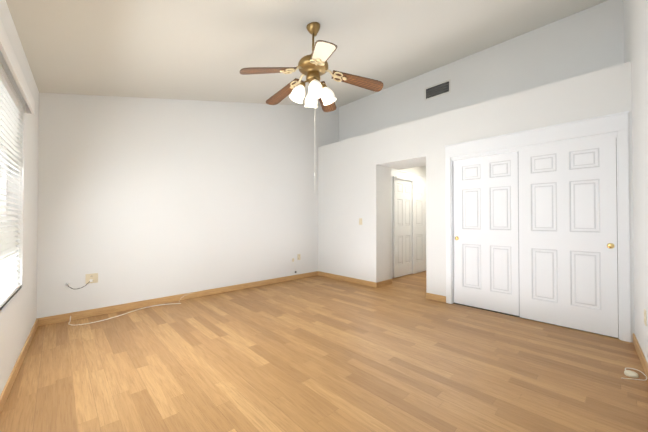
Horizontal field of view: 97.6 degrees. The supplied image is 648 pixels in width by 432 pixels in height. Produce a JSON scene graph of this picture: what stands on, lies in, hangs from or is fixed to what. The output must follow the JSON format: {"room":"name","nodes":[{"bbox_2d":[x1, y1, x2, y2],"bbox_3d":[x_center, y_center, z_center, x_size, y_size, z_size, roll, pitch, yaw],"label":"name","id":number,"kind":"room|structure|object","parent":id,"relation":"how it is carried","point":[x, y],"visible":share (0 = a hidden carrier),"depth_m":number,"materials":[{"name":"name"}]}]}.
{"room":"empty bedroom","nodes":[
{"label":"empty bedroom","id":0,"kind":"room"},
{"bbox_2d":[0,0,38,394],"bbox_3d":[-1.433,-0.958,0.950,0.531,4.300,6.402,1,-1,-43],"label":"wall","id":1,"kind":"structure","parent":0,"point":[18,315],"depth_m":2.38,"materials":[{"name":"white paint"}]},
{"bbox_2d":[0,130,7,232],"bbox_3d":[-2.019,-0.175,1.591,0.166,1.510,1.851,1,-1,-43],"label":"window","id":2,"kind":"structure","parent":1,"relation":"in","point":[3,180],"depth_m":2.28,"materials":[{"name":"white"}]},
{"bbox_2d":[1,286,22,308],"bbox_3d":[-1.962,0.593,1.631,0.199,0.025,1.913,1,-1,-43],"label":"window sill","id":3,"kind":"structure","parent":1,"relation":"attached to","point":[10,298],"depth_m":2.02,"materials":[{"name":"white"}]},
{"bbox_2d":[0,19,34,307],"bbox_3d":[-1.923,-0.214,1.671,0.213,1.581,1.970,1,-1,-43],"label":"window blinds","id":4,"kind":"object","parent":1,"relation":"attached to","point":[11,106],"visible":1,"depth_m":2.02,"materials":[{"name":"white plastic"}]},
{"bbox_2d":[0,318,38,413],"bbox_3d":[-1.223,1.147,0.841,0.324,0.088,5.992,1,-1,-43],"label":"baseboard","id":5,"kind":"structure","parent":1,"relation":"attached to","point":[4,395],"depth_m":2.12,"materials":[{"name":"brown wood"}]},
{"bbox_2d":[36,93,338,318],"bbox_3d":[-1.662,-0.915,4.706,6.600,4.300,0.200,1,-1,-43],"label":"wall","id":6,"kind":"structure","parent":0,"point":[140,199],"depth_m":4.04,"materials":[{"name":"white paint"}]},
{"bbox_2d":[65,279,92,288],"bbox_3d":[-2.894,0.814,3.351,0.245,0.092,0.053,1,-1,-43],"label":"cable","id":7,"kind":"object","parent":6,"relation":"attached to","point":[68,284],"visible":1,"depth_m":3.34,"materials":[{"name":"white plastic"}]},
{"bbox_2d":[85,273,97,283],"bbox_3d":[-2.824,0.759,3.448,0.118,0.115,0.010,1,-1,-43],"label":"electrical outlet","id":8,"kind":"object","parent":6,"relation":"attached to","point":[93,276],"visible":0.85,"depth_m":3.44,"materials":[{"name":"beige plastic"}]},
{"bbox_2d":[40,271,317,325],"bbox_3d":[-1.628,1.190,4.568,4.144,0.088,0.013,1,-1,-43],"label":"baseboard","id":9,"kind":"structure","parent":6,"relation":"attached to","point":[42,321],"depth_m":3.92,"materials":[{"name":"brown wood"}]},
{"bbox_2d":[6,0,607,106],"bbox_3d":[0.122,-2.005,2.752,6.700,1.843,6.300,1,-1,-43],"label":"ceiling","id":10,"kind":"structure","parent":0,"point":[204,50],"depth_m":2.94,"materials":[{"name":"paint"}]},
{"bbox_2d":[240,22,382,176],"bbox_3d":[-0.148,-1.041,2.750,1.252,1.628,1.279,1,-1,-43],"label":"ceiling fan","id":11,"kind":"object","parent":10,"relation":"hanging from","point":[312,67],"visible":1,"depth_m":2.70,"materials":[{"name":"brown wood"}]},
{"bbox_2d":[0,271,647,431],"bbox_3d":[0.925,1.272,3.539,8.800,0.100,6.200,1,-1,-43],"label":"floor","id":12,"kind":"structure","parent":0,"point":[317,353],"depth_m":2.23,"materials":[{"name":"laminate"}]},
{"bbox_2d":[68,303,180,325],"bbox_3d":[-2.449,1.198,3.589,1.170,0.055,0.279,1,-1,-43],"label":"cable","id":13,"kind":"object","parent":12,"relation":"on","point":[119,315],"visible":0.98,"depth_m":3.44,"materials":[{"name":"white plastic"}]},
{"bbox_2d":[183,264,296,296],"bbox_3d":[-1.311,1.048,4.800,2.154,0.373,0.092,1,-1,-43],"label":"phone cord","id":14,"kind":"object","parent":12,"relation":"on","point":[249,282],"visible":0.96,"depth_m":4.84,"materials":[{"name":"white plastic"}]},
{"bbox_2d":[622,368,646,380],"bbox_3d":[2.345,1.192,2.144,0.260,0.027,0.133,1,-1,-43],"label":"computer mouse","id":15,"kind":"object","parent":12,"relation":"on","point":[632,374],"visible":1,"depth_m":2.12,"materials":[{"name":"beige plastic"}]},
{"bbox_2d":[391,166,425,175],"bbox_3d":[2.139,-0.044,6.532,2.550,2.600,0.150,1,-1,-43],"label":"wall","id":16,"kind":"structure","parent":0,"point":[421,170],"depth_m":6.40,"materials":[{"name":"white paint"}]},
{"bbox_2d":[393,176,411,277],"bbox_3d":[1.652,0.222,5.915,0.700,2.030,0.035,1,-1,-43],"label":"hall door","id":17,"kind":"structure","parent":16,"relation":"in","point":[402,227],"depth_m":5.87,"materials":[{"name":"white paint"}]},
{"bbox_2d":[391,169,425,278],"bbox_3d":[1.980,0.158,6.209,1.740,2.190,0.100,1,-1,-43],"label":"trim","id":18,"kind":"structure","parent":16,"relation":"attached to","point":[399,174],"depth_m":5.75,"materials":[{"name":"white paint"}]},
{"bbox_2d":[412,181,425,273],"bbox_3d":[2.236,0.228,6.403,0.900,2.030,0.047,1,-1,-43],"label":"hall door","id":19,"kind":"structure","parent":16,"relation":"in","point":[418,227],"depth_m":6.25,"materials":[{"name":"white paint"}]},
{"bbox_2d":[318,61,634,341],"bbox_3d":[1.790,-0.122,4.511,0.731,2.710,5.005,1,-1,-43],"label":"wall","id":20,"kind":"structure","parent":0,"point":[354,179],"depth_m":4.24,"materials":[{"name":"white paint"}]},
{"bbox_2d":[318,271,377,287],"bbox_3d":[0.398,1.200,5.430,0.013,0.088,1.493,1,-1,-43],"label":"baseboard","id":21,"kind":"structure","parent":20,"relation":"attached to","point":[358,281],"depth_m":5.33,"materials":[{"name":"brown wood"}]},
{"bbox_2d":[378,279,391,286],"bbox_3d":[1.086,1.196,5.061,0.430,0.088,0.013,1,-1,-43],"label":"baseboard","id":22,"kind":"structure","parent":20,"relation":"attached to","point":[389,281],"depth_m":5.06,"materials":[{"name":"brown wood"}]},
{"bbox_2d":[426,292,445,302],"bbox_3d":[1.631,1.185,4.122,0.013,0.088,0.286,1,-1,-43],"label":"baseboard","id":23,"kind":"structure","parent":20,"relation":"attached to","point":[431,296],"depth_m":4.12,"materials":[{"name":"brown wood"}]},
{"bbox_2d":[453,152,518,315],"bbox_3d":[2.114,0.197,3.709,0.047,2.030,0.815,1,-1,-43],"label":"closet door","id":24,"kind":"structure","parent":20,"relation":"in","point":[485,208],"depth_m":3.69,"materials":[{"name":"white paint"}]},
{"bbox_2d":[517,151,519,315],"bbox_3d":[2.357,0.194,3.433,0.001,2.030,0.012,1,-1,-43],"label":"gap","id":25,"kind":"object","parent":20,"relation":"in","point":[518,234],"depth_m":3.43,"materials":[{"name":"grey paint"}]},
{"bbox_2d":[454,303,618,337],"bbox_3d":[2.392,1.218,3.417,0.070,0.006,1.610,1,-1,-43],"label":"trim","id":26,"kind":"structure","parent":20,"relation":"attached to","point":[515,316],"depth_m":3.54,"materials":[{"name":"black"}]},
{"bbox_2d":[445,111,630,341],"bbox_3d":[2.373,0.106,3.412,0.124,2.228,1.790,1,-1,-43],"label":"trim","id":27,"kind":"structure","parent":20,"relation":"attached to","point":[615,124],"depth_m":3.00,"materials":[{"name":"white paint"}]},
{"bbox_2d":[519,136,617,337],"bbox_3d":[2.626,0.190,3.107,0.047,2.030,0.815,1,-1,-43],"label":"closet door","id":28,"kind":"structure","parent":20,"relation":"in","point":[568,271],"depth_m":3.06,"materials":[{"name":"white paint"}]},
{"bbox_2d":[339,0,623,140],"bbox_3d":[2.092,-2.264,4.752,0.200,1.600,5.105,1,-1,-43],"label":"wall","id":29,"kind":"structure","parent":0,"point":[589,40],"depth_m":4.05,"materials":[{"name":"white paint"}]},
{"bbox_2d":[424,79,450,100],"bbox_3d":[1.912,-2.124,4.790,0.008,0.220,0.450,1,-1,-43],"label":"air vent","id":30,"kind":"object","parent":29,"relation":"in","point":[438,89],"visible":1,"depth_m":4.78,"materials":[{"name":"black metal"}]},
{"bbox_2d":[616,156,618,335],"bbox_3d":[2.433,0.196,3.468,0.007,2.050,1.632,1,-1,-43],"label":"door frame","id":31,"kind":"structure","parent":0,"point":[617,240],"depth_m":2.88,"materials":[{"name":"white wood"}]},
{"bbox_2d":[623,0,647,362],"bbox_3d":[1.689,-0.955,1.186,0.200,4.300,6.400,-1,-1,42],"label":"wall","id":32,"kind":"structure","parent":0,"point":[635,17],"depth_m":2.38,"materials":[{"name":"white paint"}]},
{"bbox_2d":[633,333,647,378],"bbox_3d":[1.594,1.151,1.159,4.156,0.088,0.398,1,-1,-43],"label":"baseboard","id":33,"kind":"structure","parent":32,"relation":"attached to","point":[641,356],"depth_m":2.35,"materials":[{"name":"brown wood"}]},
{"bbox_2d":[644,309,646,325],"bbox_3d":[2.503,0.789,2.211,0.009,0.116,0.072,-1,-1,42],"label":"electrical outlet","id":34,"kind":"object","parent":32,"relation":"attached to","point":[645,318],"visible":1,"depth_m":2.19,"materials":[{"name":"beige plastic"}]}
]}

